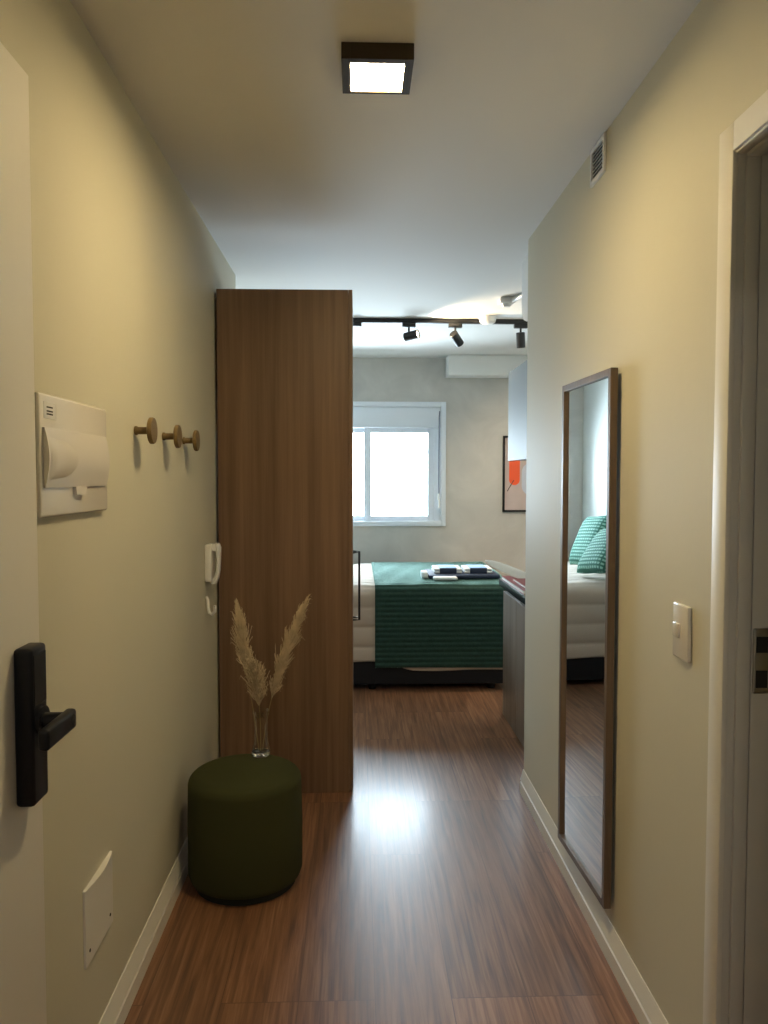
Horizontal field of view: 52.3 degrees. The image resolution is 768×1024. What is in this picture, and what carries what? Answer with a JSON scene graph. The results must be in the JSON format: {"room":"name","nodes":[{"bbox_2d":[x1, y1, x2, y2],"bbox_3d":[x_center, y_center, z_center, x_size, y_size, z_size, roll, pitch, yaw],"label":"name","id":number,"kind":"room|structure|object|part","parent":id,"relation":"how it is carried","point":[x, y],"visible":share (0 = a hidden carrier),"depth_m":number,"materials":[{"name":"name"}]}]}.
{"room":"studio apartment","nodes":[
{"label":"studio apartment","id":0,"kind":"room"},
{"bbox_2d":[0,0,235,1023],"bbox_3d":[-0.971,0.094,2.275,0.515,2.500,3.720,0,3,-2],"label":"wall","id":1,"kind":"structure","parent":0,"point":[127,273],"depth_m":2.09,"materials":[{"name":"beige paint"}]},
{"bbox_2d":[0,42,75,1023],"bbox_3d":[-0.566,0.342,0.906,0.138,2.110,0.907,0,3,-2],"label":"door","id":2,"kind":"structure","parent":1,"relation":"in","point":[28,728],"depth_m":1.26,"materials":[{"name":"white paint"}]},
{"bbox_3d":[-0.579,0.347,1.283,0.031,0.258,0.061,0,3,-2],"label":"lock plate","id":3,"kind":"part","parent":2,"relation":"part of","materials":[{"name":"black metal"}]},
{"bbox_3d":[-0.537,0.344,1.246,0.054,0.048,0.125,0,3,-2],"label":"lever","id":4,"kind":"part","parent":2,"relation":"part of","materials":[{"name":"black metal"}]},
{"bbox_2d":[35,392,109,518],"bbox_3d":[-0.679,-0.121,1.742,0.031,0.250,0.416,0,3,-2],"label":"box","id":5,"kind":"object","parent":1,"relation":"attached to","point":[73,458],"visible":0.99,"depth_m":1.68,"materials":[{"name":"white plastic"}]},
{"bbox_3d":[-0.677,-0.117,1.738,0.014,0.120,0.378,0,3,-2],"label":"door","id":6,"kind":"part","parent":5,"relation":"part of","materials":[{"name":"white plastic"}]},
{"bbox_2d":[83,851,112,969],"bbox_3d":[-0.691,0.965,1.907,0.016,0.183,0.200,0,3,-2],"label":"cover plate","id":7,"kind":"object","parent":1,"relation":"attached to","point":[98,894],"visible":1,"depth_m":1.88,"materials":[{"name":"white paint"}]},
{"bbox_2d":[99,838,187,1023],"bbox_3d":[-0.711,1.282,2.486,0.016,0.108,2.100,0,3,-2],"label":"baseboard","id":8,"kind":"structure","parent":1,"relation":"attached to","point":[119,1005],"depth_m":2.30,"materials":[{"name":"white paint"}]},
{"bbox_2d":[134,417,157,443],"bbox_3d":[-0.684,-0.233,2.235,0.056,0.076,0.076,0,3,-2],"label":"wall hook","id":9,"kind":"object","parent":1,"relation":"attached to","point":[151,430],"visible":1,"depth_m":2.22,"materials":[{"name":"brown wood"}]},
{"bbox_2d":[162,425,181,447],"bbox_3d":[-0.695,-0.247,2.554,0.056,0.076,0.076,0,3,-2],"label":"wall hook","id":10,"kind":"object","parent":1,"relation":"attached to","point":[176,435],"visible":1,"depth_m":2.54,"materials":[{"name":"brown wood"}]},
{"bbox_2d":[182,430,199,450],"bbox_3d":[-0.705,-0.260,2.849,0.056,0.076,0.076,0,3,-2],"label":"wall hook","id":11,"kind":"object","parent":1,"relation":"attached to","point":[195,440],"visible":1,"depth_m":2.84,"materials":[{"name":"brown wood"}]},
{"bbox_2d":[205,596,216,615],"bbox_3d":[-0.724,0.393,3.265,0.049,0.084,0.015,0,3,8],"label":"cord","id":12,"kind":"object","parent":1,"relation":"attached to","point":[206,597],"visible":1,"depth_m":3.26,"materials":[{"name":"white plastic"}]},
{"bbox_2d":[205,543,220,583],"bbox_3d":[-0.716,0.216,3.290,0.062,0.170,0.090,0,3,-2],"label":"intercom","id":13,"kind":"object","parent":1,"relation":"attached to","point":[211,576],"visible":1,"depth_m":3.27,"materials":[{"name":"white plastic"}]},
{"bbox_2d":[124,683,638,1023],"bbox_3d":[0.160,1.377,2.696,4.100,0.100,9.050,0,3,-2],"label":"floor","id":14,"kind":"structure","parent":0,"point":[429,890],"depth_m":2.57,"materials":[{"name":"laminate"}]},
{"bbox_2d":[187,754,301,905],"bbox_3d":[-0.497,1.114,2.805,0.406,0.414,0.406,0,3,-2],"label":"pouf","id":15,"kind":"object","parent":14,"relation":"on","point":[244,815],"visible":0.97,"depth_m":2.64,"materials":[{"name":"green fabric"}]},
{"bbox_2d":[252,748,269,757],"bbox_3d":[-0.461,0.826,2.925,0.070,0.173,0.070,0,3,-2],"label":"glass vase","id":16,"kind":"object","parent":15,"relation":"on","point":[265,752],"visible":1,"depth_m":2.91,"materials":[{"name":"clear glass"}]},
{"bbox_2d":[230,599,258,749],"bbox_3d":[-0.524,0.606,2.941,0.119,0.568,0.079,1,3,29],"label":"pampas plume","id":17,"kind":"object","parent":16,"relation":"on","point":[242,644],"visible":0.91,"depth_m":2.93,"materials":[{"name":"brown plant"}]},
{"bbox_3d":[-0.508,0.645,2.935,0.087,0.490,0.008,1,3,22],"label":"stem","id":18,"kind":"part","parent":17,"relation":"part of","materials":[{"name":"brown plant"}]},
{"bbox_2d":[241,654,269,750],"bbox_3d":[-0.468,0.700,2.866,0.113,0.387,0.102,-1,3,-28],"label":"pampas plume","id":19,"kind":"object","parent":16,"relation":"on","point":[256,681],"visible":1,"depth_m":2.86,"materials":[{"name":"brown plant"}]},
{"bbox_3d":[-0.467,0.737,2.888,0.005,0.310,0.057,1,3,14],"label":"stem","id":20,"kind":"part","parent":19,"relation":"part of","materials":[{"name":"brown plant"}]},
{"bbox_2d":[262,594,311,749],"bbox_3d":[-0.367,0.600,2.953,0.190,0.579,0.077,-2,3,-32],"label":"pampas plume","id":21,"kind":"object","parent":16,"relation":"on","point":[281,662],"visible":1,"depth_m":2.94,"materials":[{"name":"brown plant"}]},
{"bbox_3d":[-0.385,0.637,2.947,0.154,0.505,0.005,-1,3,-21],"label":"stem","id":22,"kind":"part","parent":21,"relation":"part of","materials":[{"name":"brown plant"}]},
{"bbox_2d":[216,289,359,792],"bbox_3d":[-0.433,0.138,3.756,0.638,2.280,0.463,0,3,-2],"label":"wardrobe","id":23,"kind":"object","parent":14,"relation":"on","point":[285,356],"visible":0.91,"depth_m":3.52,"materials":[{"name":"brown wood"}]},
{"bbox_3d":[-0.154,0.138,3.648,0.018,2.270,0.230,0,3,-2],"label":"door","id":24,"kind":"part","parent":23,"relation":"part of","materials":[{"name":"brown wood"}]},
{"bbox_3d":[-0.131,0.356,3.741,0.036,0.334,0.011,0,3,-2],"label":"handle","id":25,"kind":"part","parent":23,"relation":"part of","materials":[{"name":"black"}]},
{"bbox_2d":[353,662,502,688],"bbox_3d":[-0.150,0.836,5.964,1.975,0.690,1.355,0,3,-2],"label":"bed","id":26,"kind":"object","parent":14,"relation":"on","point":[364,673],"visible":0.12,"depth_m":5.31,"materials":[{"name":"black fabric"}]},
{"bbox_3d":[-0.081,1.188,5.353,0.060,0.040,0.060,0,3,-2],"label":"leg","id":27,"kind":"part","parent":26,"relation":"part of","materials":[{"name":"black"}]},
{"bbox_2d":[353,563,502,670],"bbox_3d":[-0.141,0.755,5.941,1.982,0.587,1.376,0,3,-2],"label":"quilt","id":28,"kind":"object","parent":26,"relation":"on","point":[364,628],"visible":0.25,"depth_m":5.27,"materials":[{"name":"beige fabric"}]},
{"bbox_2d":[371,561,505,667],"bbox_3d":[0.387,0.737,5.947,0.943,0.577,1.380,0,3,-2],"label":"blanket","id":29,"kind":"object","parent":28,"relation":"on","point":[420,622],"visible":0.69,"depth_m":5.27,"materials":[{"name":"teal fabric"}]},
{"bbox_2d":[421,570,427,577],"bbox_3d":[0.285,0.441,5.538,0.043,0.045,0.120,0,3,-2],"label":"rolled towel","id":30,"kind":"object","parent":29,"relation":"on","point":[424,574],"visible":1,"depth_m":5.48,"materials":[{"name":"white fabric"}]},
{"bbox_2d":[433,576,457,579],"bbox_3d":[0.424,0.458,5.411,0.165,0.022,0.075,0,3,-2],"label":"packet","id":31,"kind":"object","parent":29,"relation":"on","point":[434,577],"visible":1,"depth_m":5.38,"materials":[{"name":"white"}]},
{"bbox_2d":[425,569,499,578],"bbox_3d":[0.558,0.446,5.658,0.500,0.025,0.380,0,3,-2],"label":"folded cloth","id":32,"kind":"object","parent":29,"relation":"on","point":[431,573],"visible":0.55,"depth_m":5.48,"materials":[{"name":"blue"}]},
{"bbox_2d":[431,565,461,573],"bbox_3d":[0.453,0.413,5.657,0.200,0.041,0.216,0,3,-2],"label":"folded towel","id":33,"kind":"object","parent":32,"relation":"on","point":[437,569],"visible":1,"depth_m":5.55,"materials":[{"name":"white fabric"}]},
{"bbox_2d":[461,565,491,572],"bbox_3d":[0.670,0.413,5.664,0.200,0.041,0.216,0,3,-2],"label":"folded towel","id":34,"kind":"object","parent":32,"relation":"on","point":[465,568],"visible":0.94,"depth_m":5.56,"materials":[{"name":"white fabric"}]},
{"bbox_3d":[0.738,1.188,5.381,0.060,0.040,0.060,0,3,-2],"label":"leg","id":35,"kind":"part","parent":26,"relation":"part of","materials":[{"name":"black"}]},
{"bbox_2d":[503,591,524,747],"bbox_3d":[1.043,0.870,4.172,0.603,0.782,1.158,0,3,-2],"label":"base cabinet","id":36,"kind":"object","parent":14,"relation":"on","point":[513,609],"visible":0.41,"depth_m":4.39,"materials":[{"name":"grey wood"}]},
{"bbox_3d":[0.737,0.860,4.548,0.018,0.752,0.384,0,3,-2],"label":"door","id":37,"kind":"part","parent":36,"relation":"part of","materials":[{"name":"grey wood"}]},
{"bbox_2d":[499,578,524,604],"bbox_3d":[1.036,0.455,4.188,0.619,0.043,1.239,0,3,-2],"label":"countertop","id":38,"kind":"structure","parent":36,"relation":"on","point":[521,597],"depth_m":4.38,"materials":[{"name":"black stone"}]},
{"bbox_2d":[502,576,524,593],"bbox_3d":[0.838,0.412,4.464,0.223,0.018,0.620,0,3,-2],"label":"magazine","id":39,"kind":"object","parent":38,"relation":"on","point":[509,579],"visible":0.27,"depth_m":4.47,"materials":[{"name":"white paper"}]},
{"bbox_2d":[513,578,524,587],"bbox_3d":[0.865,0.401,4.364,0.216,0.012,0.380,0,3,-2],"label":"magazine","id":40,"kind":"object","parent":39,"relation":"on","point":[521,581],"visible":0.16,"depth_m":4.45,"materials":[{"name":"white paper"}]},
{"bbox_2d":[485,560,524,577],"bbox_3d":[0.774,0.343,4.634,0.344,0.107,0.134,1,3,20],"label":"paper sheet","id":41,"kind":"object","parent":40,"relation":"on","point":[508,570],"visible":0.77,"depth_m":4.63,"materials":[{"name":"white paper"}]},
{"bbox_3d":[0.750,0.877,4.162,0.018,0.752,0.382,0,3,-2],"label":"door","id":42,"kind":"part","parent":36,"relation":"part of","materials":[{"name":"grey wood"}]},
{"bbox_2d":[70,0,700,357],"bbox_3d":[0.161,-1.221,2.580,4.100,0.100,9.050,0,3,-2],"label":"ceiling","id":43,"kind":"structure","parent":0,"point":[427,202],"depth_m":2.35,"materials":[{"name":"white paint"}]},
{"bbox_2d":[341,42,413,94],"bbox_3d":[-0.018,-1.124,1.985,0.177,0.040,0.175,0,3,-2],"label":"ceiling light","id":44,"kind":"object","parent":43,"relation":"in","point":[367,67],"visible":1,"depth_m":1.94,"materials":[{"name":"brown metal"}]},
{"bbox_2d":[350,63,403,90],"bbox_3d":[-0.018,-1.120,1.990,0.133,0.025,0.142,0,3,-2],"label":"diffuser","id":45,"kind":"object","parent":44,"relation":"attached to","point":[363,76],"depth_m":1.99,"materials":[{"name":"white plastic"}]},
{"bbox_2d":[353,318,527,323],"bbox_3d":[0.531,-1.273,5.220,1.480,0.030,0.034,0,3,-2],"label":"track rail","id":46,"kind":"object","parent":43,"relation":"attached to","point":[357,320],"visible":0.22,"depth_m":5.20,"materials":[{"name":"black metal"}]},
{"bbox_2d":[353,322,361,326],"bbox_3d":[-0.178,-1.244,5.197,0.058,0.024,0.042,0,3,-2],"label":"track spotlight","id":47,"kind":"object","parent":46,"relation":"attached to","point":[355,324],"visible":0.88,"depth_m":5.18,"materials":[{"name":"black metal"}]},
{"bbox_2d":[402,323,419,340],"bbox_3d":[0.178,-1.198,5.205,0.121,0.118,0.069,1,3,23],"label":"track spotlight","id":48,"kind":"object","parent":46,"relation":"attached to","point":[410,335],"visible":1,"depth_m":5.19,"materials":[{"name":"black metal"}]},
{"bbox_2d":[448,323,463,346],"bbox_3d":[0.486,-1.183,5.231,0.119,0.150,0.080,-2,3,-39],"label":"track spotlight","id":49,"kind":"object","parent":46,"relation":"attached to","point":[455,337],"visible":1,"depth_m":5.21,"materials":[{"name":"black metal"}]},
{"bbox_2d":[514,324,527,347],"bbox_3d":[0.915,-1.178,5.242,0.090,0.160,0.080,0,3,-2],"label":"track spotlight","id":50,"kind":"object","parent":46,"relation":"attached to","point":[520,336],"visible":1,"depth_m":5.22,"materials":[{"name":"black metal"}]},
{"bbox_2d":[446,355,526,377],"bbox_3d":[1.082,-1.273,6.851,1.066,0.174,0.200,0,3,-2],"label":"air conditioner","id":51,"kind":"structure","parent":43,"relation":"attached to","point":[457,366],"depth_m":6.75,"materials":[{"name":"white plastic"}]},
{"bbox_2d":[479,315,496,324],"bbox_3d":[0.682,-1.260,5.135,0.116,0.047,0.116,0,3,-2],"label":"smoke detector","id":52,"kind":"object","parent":43,"relation":"attached to","point":[484,319],"visible":1,"depth_m":5.09,"materials":[{"name":"white plastic"}]},
{"bbox_2d":[498,293,521,307],"bbox_3d":[0.748,-1.230,4.514,0.104,0.052,0.316,-1,3,-14],"label":"ceiling sensor","id":53,"kind":"object","parent":43,"relation":"attached to","point":[506,302],"visible":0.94,"depth_m":4.57,"materials":[{"name":"white plastic"}]},
{"bbox_2d":[353,358,525,575],"bbox_3d":[0.209,-0.118,7.048,3.200,2.500,0.150,0,3,-2],"label":"wall","id":54,"kind":"structure","parent":0,"point":[476,529],"depth_m":6.98,"materials":[{"name":"beige paint"}]},
{"bbox_2d":[353,401,445,525],"bbox_3d":[-0.214,-0.428,6.985,1.529,1.104,0.180,0,3,-2],"label":"window","id":55,"kind":"structure","parent":54,"relation":"in","point":[368,417],"depth_m":6.96,"materials":[{"name":"white"}]},
{"bbox_3d":[-0.525,-0.336,7.033,0.819,0.840,0.030,0,3,-2],"label":"sash","id":56,"kind":"part","parent":55,"relation":"part of","materials":[{"name":"white"}]},
{"bbox_3d":[0.138,-0.335,7.021,0.632,0.840,0.030,0,3,-2],"label":"sash","id":57,"kind":"part","parent":55,"relation":"part of","materials":[{"name":"white"}]},
{"bbox_3d":[0.485,-0.099,6.947,0.024,0.131,0.029,-1,3,-25],"label":"crank handle","id":58,"kind":"part","parent":55,"relation":"part of","materials":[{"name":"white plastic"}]},
{"bbox_3d":[0.490,-0.529,6.938,0.013,0.731,0.022,1,3,30],"label":"crank rod","id":59,"kind":"part","parent":55,"relation":"part of","materials":[{"name":"white metal"}]},
{"bbox_2d":[502,436,525,511],"bbox_3d":[1.286,-0.340,6.987,0.452,0.680,0.024,0,3,-2],"label":"framed print","id":60,"kind":"object","parent":54,"relation":"attached to","point":[514,472],"visible":0.48,"depth_m":6.99,"materials":[{"name":"black"}]},
{"bbox_2d":[524,0,767,1023],"bbox_3d":[0.768,0.106,2.004,0.150,2.500,3.060,0,3,-2],"label":"wall","id":61,"kind":"structure","parent":0,"point":[622,269],"depth_m":2.03,"materials":[{"name":"beige paint"}]},
{"bbox_2d":[508,360,526,460],"bbox_3d":[1.052,-0.542,4.100,0.585,0.525,1.140,0,3,-2],"label":"upper cabinet","id":62,"kind":"object","parent":61,"relation":"attached to","point":[517,389],"visible":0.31,"depth_m":4.39,"materials":[{"name":"grey"}]},
{"bbox_2d":[558,368,617,908],"bbox_3d":[0.649,0.370,2.510,0.033,1.592,0.465,0,3,-4],"label":"wall mirror","id":63,"kind":"object","parent":61,"relation":"attached to","point":[590,403],"visible":1,"depth_m":2.47,"materials":[{"name":"brown mirror"}]},
{"bbox_2d":[520,769,668,1023],"bbox_3d":[0.664,1.275,2.651,0.016,0.108,1.872,0,3,-2],"label":"baseboard","id":64,"kind":"structure","parent":61,"relation":"attached to","point":[637,993],"depth_m":2.43,"materials":[{"name":"white paint"}]},
{"bbox_2d":[590,132,606,187],"bbox_3d":[0.672,-1.102,2.453,0.008,0.116,0.140,0,3,-2],"label":"air vent","id":65,"kind":"object","parent":61,"relation":"in","point":[598,152],"visible":1,"depth_m":2.45,"materials":[{"name":"white plastic"}]},
{"bbox_2d":[672,602,691,662],"bbox_3d":[0.692,0.279,1.821,0.014,0.128,0.086,0,3,-2],"label":"light switch","id":66,"kind":"object","parent":61,"relation":"attached to","point":[682,614],"visible":1,"depth_m":1.81,"materials":[{"name":"white plastic"}]},
{"bbox_2d":[703,90,767,1023],"bbox_3d":[0.792,0.315,1.200,0.162,2.155,0.945,0,3,-2],"label":"door frame","id":67,"kind":"structure","parent":61,"relation":"in","point":[735,983],"depth_m":1.61,"materials":[{"name":"white paint"}]},
{"bbox_3d":[0.778,0.307,1.609,0.038,0.135,0.004,0,3,-2],"label":"strike plate","id":68,"kind":"part","parent":67,"relation":"part of","materials":[{"name":"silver metal"}]},
{"bbox_3d":[1.342,0.014,4.078,1.139,2.500,1.350,0,3,-2],"label":"wall","id":69,"kind":"structure","parent":0,"visible":0},
{"bbox_2d":[522,255,527,321],"bbox_3d":[1.006,-1.025,3.603,0.704,0.302,0.213,0,3,-2],"label":"air conditioner","id":70,"kind":"object","parent":69,"relation":"attached to","point":[525,262],"visible":0.06,"depth_m":3.61,"materials":[{"name":"white plastic"}]}
]}

